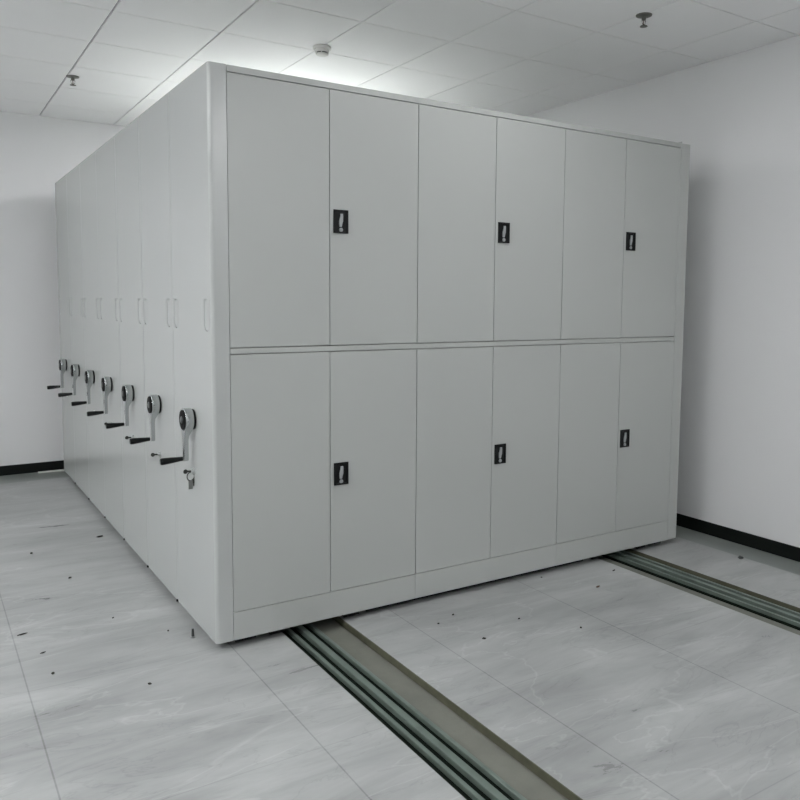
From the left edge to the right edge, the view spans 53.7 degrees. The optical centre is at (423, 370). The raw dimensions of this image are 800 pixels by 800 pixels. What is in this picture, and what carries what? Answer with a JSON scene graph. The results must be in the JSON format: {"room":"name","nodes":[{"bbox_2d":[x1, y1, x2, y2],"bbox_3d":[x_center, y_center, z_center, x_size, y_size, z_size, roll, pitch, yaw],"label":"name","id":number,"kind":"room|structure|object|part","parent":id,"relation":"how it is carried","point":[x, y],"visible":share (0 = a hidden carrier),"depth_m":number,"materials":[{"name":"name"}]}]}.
{"room":"archive storage room","nodes":[
{"label":"archive storage room","id":0,"kind":"room"},
{"bbox_2d":[0,111,125,465],"bbox_3d":[-3.147,-0.613,6.337,6.475,3.002,0.100,-3,6,-33],"label":"wall","id":1,"kind":"structure","parent":0,"point":[36,152],"depth_m":6.29,"materials":[{"name":"white paint"}]},
{"bbox_2d":[0,460,63,475],"bbox_3d":[-3.091,0.786,6.438,6.365,0.078,0.010,-3,6,-33],"label":"baseboard","id":2,"kind":"structure","parent":1,"relation":"attached to","point":[51,465],"depth_m":6.38,"materials":[{"name":"black plastic"}]},
{"bbox_2d":[0,471,799,799],"bbox_3d":[-0.733,1.193,2.807,6.375,0.060,8.706,-3,6,-33],"label":"floor","id":3,"kind":"structure","parent":0,"point":[664,690],"depth_m":2.93,"materials":[{"name":"grey tile"}]},
{"bbox_2d":[38,469,63,472],"bbox_3d":[-3.034,0.823,6.441,0.200,0.006,0.040,-3,6,-33],"label":"strip","id":4,"kind":"object","parent":3,"relation":"on","point":[60,469],"visible":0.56,"depth_m":6.43,"materials":[{"name":"grey"}]},
{"bbox_2d":[283,623,526,799],"bbox_3d":[-0.227,1.170,2.955,0.150,0.027,8.310,-3,6,-33],"label":"rail","id":5,"kind":"object","parent":3,"relation":"on","point":[463,771],"visible":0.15,"depth_m":2.67,"materials":[{"name":"metal"}]},
{"bbox_2d":[47,175,75,483],"bbox_3d":[-1.630,-0.340,6.716,2.893,2.303,0.540,-3,6,-33],"label":"shelving unit","id":6,"kind":"object","parent":5,"relation":"on","point":[65,363],"visible":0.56,"depth_m":5.99,"materials":[{"name":"grey metal"}]},
{"bbox_3d":[-2.746,0.023,6.011,0.034,0.222,0.094,-3,6,-33],"label":"crank arm","id":7,"kind":"part","parent":6,"relation":"part of","materials":[{"name":"silver metal"}]},
{"bbox_2d":[58,164,89,499],"bbox_3d":[-1.336,-0.298,6.261,2.893,2.303,0.540,-3,6,-33],"label":"shelving unit","id":8,"kind":"object","parent":5,"relation":"on","point":[78,367],"visible":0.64,"depth_m":5.53,"materials":[{"name":"grey metal"}]},
{"bbox_3d":[-2.452,0.066,5.557,0.034,0.222,0.094,-3,6,-33],"label":"crank arm","id":9,"kind":"part","parent":8,"relation":"part of","materials":[{"name":"silver metal"}]},
{"bbox_2d":[71,152,105,517],"bbox_3d":[-1.042,-0.256,5.806,2.893,2.303,0.540,-3,6,-33],"label":"shelving unit","id":10,"kind":"object","parent":5,"relation":"on","point":[93,373],"visible":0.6,"depth_m":5.07,"materials":[{"name":"grey metal"}]},
{"bbox_3d":[-2.158,0.108,5.102,0.034,0.222,0.094,-3,6,-33],"label":"crank arm","id":11,"kind":"part","parent":10,"relation":"part of","materials":[{"name":"silver metal"}]},
{"bbox_3d":[-2.018,-0.383,4.908,0.011,0.119,0.061,-3,6,-33],"label":"recessed pull","id":12,"kind":"part","parent":10,"relation":"part of","materials":[{"name":"grey paint"}]},
{"bbox_2d":[87,136,124,539],"bbox_3d":[-0.749,-0.213,5.353,2.893,2.303,0.540,-3,6,-33],"label":"shelving unit","id":13,"kind":"object","parent":5,"relation":"on","point":[105,155],"visible":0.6,"depth_m":4.62,"materials":[{"name":"grey metal"}]},
{"bbox_3d":[-1.956,-0.375,4.813,0.011,0.119,0.061,-3,6,-33],"label":"recessed pull","id":14,"kind":"part","parent":13,"relation":"part of","materials":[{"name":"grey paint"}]},
{"bbox_3d":[-1.865,0.147,4.649,0.034,0.222,0.094,-3,6,-33],"label":"crank arm","id":15,"kind":"part","parent":13,"relation":"part of","materials":[{"name":"silver metal"}]},
{"bbox_3d":[-1.725,-0.341,4.455,0.011,0.119,0.061,-3,6,-33],"label":"recessed pull","id":16,"kind":"part","parent":13,"relation":"part of","materials":[{"name":"grey paint"}]},
{"bbox_2d":[106,117,148,567],"bbox_3d":[-0.454,-0.171,4.898,2.893,2.303,0.540,-3,6,-33],"label":"shelving unit","id":17,"kind":"object","parent":5,"relation":"on","point":[127,168],"visible":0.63,"depth_m":4.16,"materials":[{"name":"grey metal"}]},
{"bbox_3d":[-1.662,-0.332,4.358,0.011,0.119,0.061,-3,6,-33],"label":"recessed pull","id":18,"kind":"part","parent":17,"relation":"part of","materials":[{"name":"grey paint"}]},
{"bbox_3d":[-1.571,0.186,4.193,0.034,0.222,0.094,-3,6,-33],"label":"crank arm","id":19,"kind":"part","parent":17,"relation":"part of","materials":[{"name":"silver metal"}]},
{"bbox_3d":[-1.430,-0.299,4.000,0.011,0.119,0.061,-3,6,-33],"label":"recessed pull","id":20,"kind":"part","parent":17,"relation":"part of","materials":[{"name":"grey paint"}]},
{"bbox_2d":[129,93,178,601],"bbox_3d":[-0.160,-0.129,4.442,2.893,2.303,0.540,-3,6,-33],"label":"shelving unit","id":21,"kind":"object","parent":5,"relation":"on","point":[154,150],"visible":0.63,"depth_m":3.71,"materials":[{"name":"grey paint"}]},
{"bbox_3d":[-1.367,-0.290,3.902,0.011,0.119,0.061,-3,6,-33],"label":"recessed pull","id":22,"kind":"part","parent":21,"relation":"part of","materials":[{"name":"grey paint"}]},
{"bbox_3d":[-1.276,0.225,3.737,0.034,0.222,0.094,-3,6,-33],"label":"crank arm","id":23,"kind":"part","parent":21,"relation":"part of","materials":[{"name":"silver metal"}]},
{"bbox_3d":[-1.136,-0.257,3.544,0.011,0.119,0.061,-3,6,-33],"label":"recessed pull","id":24,"kind":"part","parent":21,"relation":"part of","materials":[{"name":"grey paint"}]},
{"bbox_2d":[160,61,689,643],"bbox_3d":[0.136,-0.091,3.984,2.893,2.312,0.548,-3,6,-33],"label":"storage cabinet","id":25,"kind":"object","parent":5,"relation":"on","point":[423,348],"visible":1,"depth_m":3.52,"materials":[{"name":"grey metal"}]},
{"bbox_3d":[-1.073,-0.248,3.448,0.011,0.119,0.061,-3,6,-33],"label":"recessed pull","id":26,"kind":"part","parent":25,"relation":"part of","materials":[{"name":"grey paint"}]},
{"bbox_3d":[-0.982,0.268,3.283,0.034,0.222,0.094,-3,6,-33],"label":"crank arm","id":27,"kind":"part","parent":25,"relation":"part of","materials":[{"name":"silver metal"}]},
{"bbox_3d":[-0.934,-0.054,3.300,0.071,2.265,0.540,-3,6,-33],"label":"panel","id":28,"kind":"part","parent":25,"relation":"part of","materials":[{"name":"grey paint"}]},
{"bbox_3d":[-0.842,-0.215,3.090,0.011,0.119,0.061,-3,6,-33],"label":"recessed pull","id":29,"kind":"part","parent":25,"relation":"part of","materials":[{"name":"grey paint"}]},
{"bbox_3d":[-0.576,-0.621,3.168,0.431,1.050,0.019,-3,6,-33],"label":"door","id":30,"kind":"part","parent":25,"relation":"part of","materials":[{"name":"grey metal"}]},
{"bbox_3d":[-0.585,0.449,3.261,0.431,1.041,0.019,-3,6,-33],"label":"door","id":31,"kind":"part","parent":25,"relation":"part of","materials":[{"name":"grey metal"}]},
{"bbox_3d":[-0.344,-0.623,3.302,0.068,0.097,0.006,-3,6,-33],"label":"lock plate","id":32,"kind":"part","parent":25,"relation":"part of","materials":[{"name":"black plastic"}]},
{"bbox_3d":[-0.352,0.439,3.393,0.018,0.054,0.005,-3,6,-33],"label":"lever handle","id":33,"kind":"part","parent":25,"relation":"part of","materials":[{"name":"silver metal"}]},
{"bbox_3d":[-0.344,-0.628,3.300,0.018,0.054,0.005,-3,6,-33],"label":"lever handle","id":34,"kind":"part","parent":25,"relation":"part of","materials":[{"name":"silver metal"}]},
{"bbox_3d":[-0.353,0.444,3.395,0.068,0.097,0.006,-3,6,-33],"label":"lock plate","id":35,"kind":"part","parent":25,"relation":"part of","materials":[{"name":"black plastic"}]},
{"bbox_3d":[-0.220,0.431,3.496,0.432,1.041,0.019,-3,6,-33],"label":"door","id":36,"kind":"part","parent":25,"relation":"part of","materials":[{"name":"grey metal"}]},
{"bbox_3d":[-0.211,-0.639,3.402,0.432,1.050,0.019,-3,6,-33],"label":"door","id":37,"kind":"part","parent":25,"relation":"part of","materials":[{"name":"grey metal"}]},
{"bbox_3d":[0.183,1.030,4.123,2.570,0.029,0.483,-3,6,-33],"label":"frame","id":38,"kind":"part","parent":25,"relation":"part of","materials":[{"name":"grey metal"}]},
{"bbox_3d":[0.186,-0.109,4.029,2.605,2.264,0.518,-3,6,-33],"label":"shelf","id":39,"kind":"part","parent":25,"relation":"part of","materials":[{"name":"metal"}]},
{"bbox_3d":[0.329,-0.128,3.805,2.601,0.022,0.028,-3,6,-33],"label":"rail","id":40,"kind":"part","parent":25,"relation":"part of","materials":[{"name":"grey metal"}]},
{"bbox_3d":[0.338,-1.204,3.710,2.601,0.026,0.028,-3,6,-33],"label":"rail","id":41,"kind":"part","parent":25,"relation":"part of","materials":[{"name":"grey metal"}]},
{"bbox_3d":[0.145,0.414,3.730,0.432,1.041,0.019,-3,6,-33],"label":"door","id":42,"kind":"part","parent":25,"relation":"part of","materials":[{"name":"grey metal"}]},
{"bbox_3d":[0.154,-0.656,3.636,0.432,1.050,0.019,-3,6,-33],"label":"door","id":43,"kind":"part","parent":25,"relation":"part of","materials":[{"name":"grey metal"}]},
{"bbox_3d":[0.377,0.409,3.864,0.068,0.097,0.006,-3,6,-33],"label":"lock plate","id":44,"kind":"part","parent":25,"relation":"part of","materials":[{"name":"black plastic"}]},
{"bbox_3d":[0.386,-0.658,3.771,0.068,0.097,0.006,-3,6,-33],"label":"lock plate","id":45,"kind":"part","parent":25,"relation":"part of","materials":[{"name":"black plastic"}]},
{"bbox_3d":[0.387,-0.663,3.769,0.018,0.054,0.005,-3,6,-33],"label":"lever handle","id":46,"kind":"part","parent":25,"relation":"part of","materials":[{"name":"silver metal"}]},
{"bbox_3d":[0.511,0.396,3.965,0.432,1.041,0.019,-3,6,-33],"label":"door","id":47,"kind":"part","parent":25,"relation":"part of","materials":[{"name":"grey metal"}]},
{"bbox_3d":[0.519,-0.674,3.871,0.432,1.050,0.019,-3,6,-33],"label":"door","id":48,"kind":"part","parent":25,"relation":"part of","materials":[{"name":"grey metal"}]},
{"bbox_3d":[0.876,0.379,4.199,0.432,1.041,0.019,-3,6,-33],"label":"door","id":49,"kind":"part","parent":25,"relation":"part of","materials":[{"name":"grey metal"}]},
{"bbox_3d":[0.884,-0.692,4.105,0.432,1.050,0.019,-3,6,-33],"label":"door","id":50,"kind":"part","parent":25,"relation":"part of","materials":[{"name":"grey metal"}]},
{"bbox_3d":[1.108,0.374,4.333,0.068,0.097,0.006,-3,6,-33],"label":"lock plate","id":51,"kind":"part","parent":25,"relation":"part of","materials":[{"name":"black plastic"}]},
{"bbox_3d":[1.116,-0.693,4.240,0.068,0.097,0.006,-3,6,-33],"label":"lock plate","id":52,"kind":"part","parent":25,"relation":"part of","materials":[{"name":"black plastic"}]},
{"bbox_3d":[1.240,0.361,4.433,0.431,1.041,0.019,-3,6,-33],"label":"door","id":53,"kind":"part","parent":25,"relation":"part of","materials":[{"name":"grey metal"}]},
{"bbox_3d":[1.249,-0.709,4.340,0.431,1.050,0.019,-3,6,-33],"label":"door","id":54,"kind":"part","parent":25,"relation":"part of","materials":[{"name":"grey metal"}]},
{"bbox_3d":[1.318,-0.163,4.746,0.076,2.265,0.540,-3,6,-33],"label":"panel","id":55,"kind":"part","parent":25,"relation":"part of","materials":[{"name":"grey metal"}]},
{"bbox_2d":[600,550,799,630],"bbox_3d":[1.417,1.091,4.011,0.150,0.027,8.310,-3,6,-33],"label":"rail","id":56,"kind":"object","parent":3,"relation":"on","point":[785,616],"visible":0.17,"depth_m":3.94,"materials":[{"name":"metal"}]},
{"bbox_2d":[0,0,799,125],"bbox_3d":[-0.710,-1.698,2.553,6.375,0.060,8.706,-3,6,-33],"label":"ceiling","id":57,"kind":"structure","parent":0,"point":[518,57],"depth_m":4.41,"materials":[{"name":"white tile"}]},
{"bbox_2d":[66,75,78,85],"bbox_3d":[-2.273,-1.877,5.118,0.080,0.057,0.080,-3,6,-33],"label":"sprinkler","id":58,"kind":"object","parent":57,"relation":"attached to","point":[73,77],"visible":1,"depth_m":5.11,"materials":[{"name":"metal"}]},
{"bbox_2d":[313,44,330,56],"bbox_3d":[-0.575,-1.811,4.478,0.104,0.050,0.104,-3,6,-33],"label":"smoke detector","id":59,"kind":"object","parent":57,"relation":"attached to","point":[321,50],"visible":1,"depth_m":4.45,"materials":[{"name":"white plastic"}]},
{"bbox_2d":[636,12,651,27],"bbox_3d":[1.103,-1.747,3.945,0.080,0.057,0.080,-3,6,-33],"label":"sprinkler","id":60,"kind":"object","parent":57,"relation":"attached to","point":[643,15],"visible":1,"depth_m":3.93,"materials":[{"name":"metal"}]},
{"bbox_2d":[527,35,799,547],"bbox_3d":[2.000,-0.404,4.426,0.100,3.002,8.906,-3,6,-33],"label":"wall","id":61,"kind":"structure","parent":0,"point":[738,114],"depth_m":4.59,"materials":[{"name":"white paint"}]},
{"bbox_2d":[676,513,799,561],"bbox_3d":[1.943,0.995,4.519,0.010,0.078,8.706,-3,6,-33],"label":"baseboard","id":62,"kind":"structure","parent":61,"relation":"attached to","point":[784,550],"depth_m":4.63,"materials":[{"name":"black plastic"}]}
]}

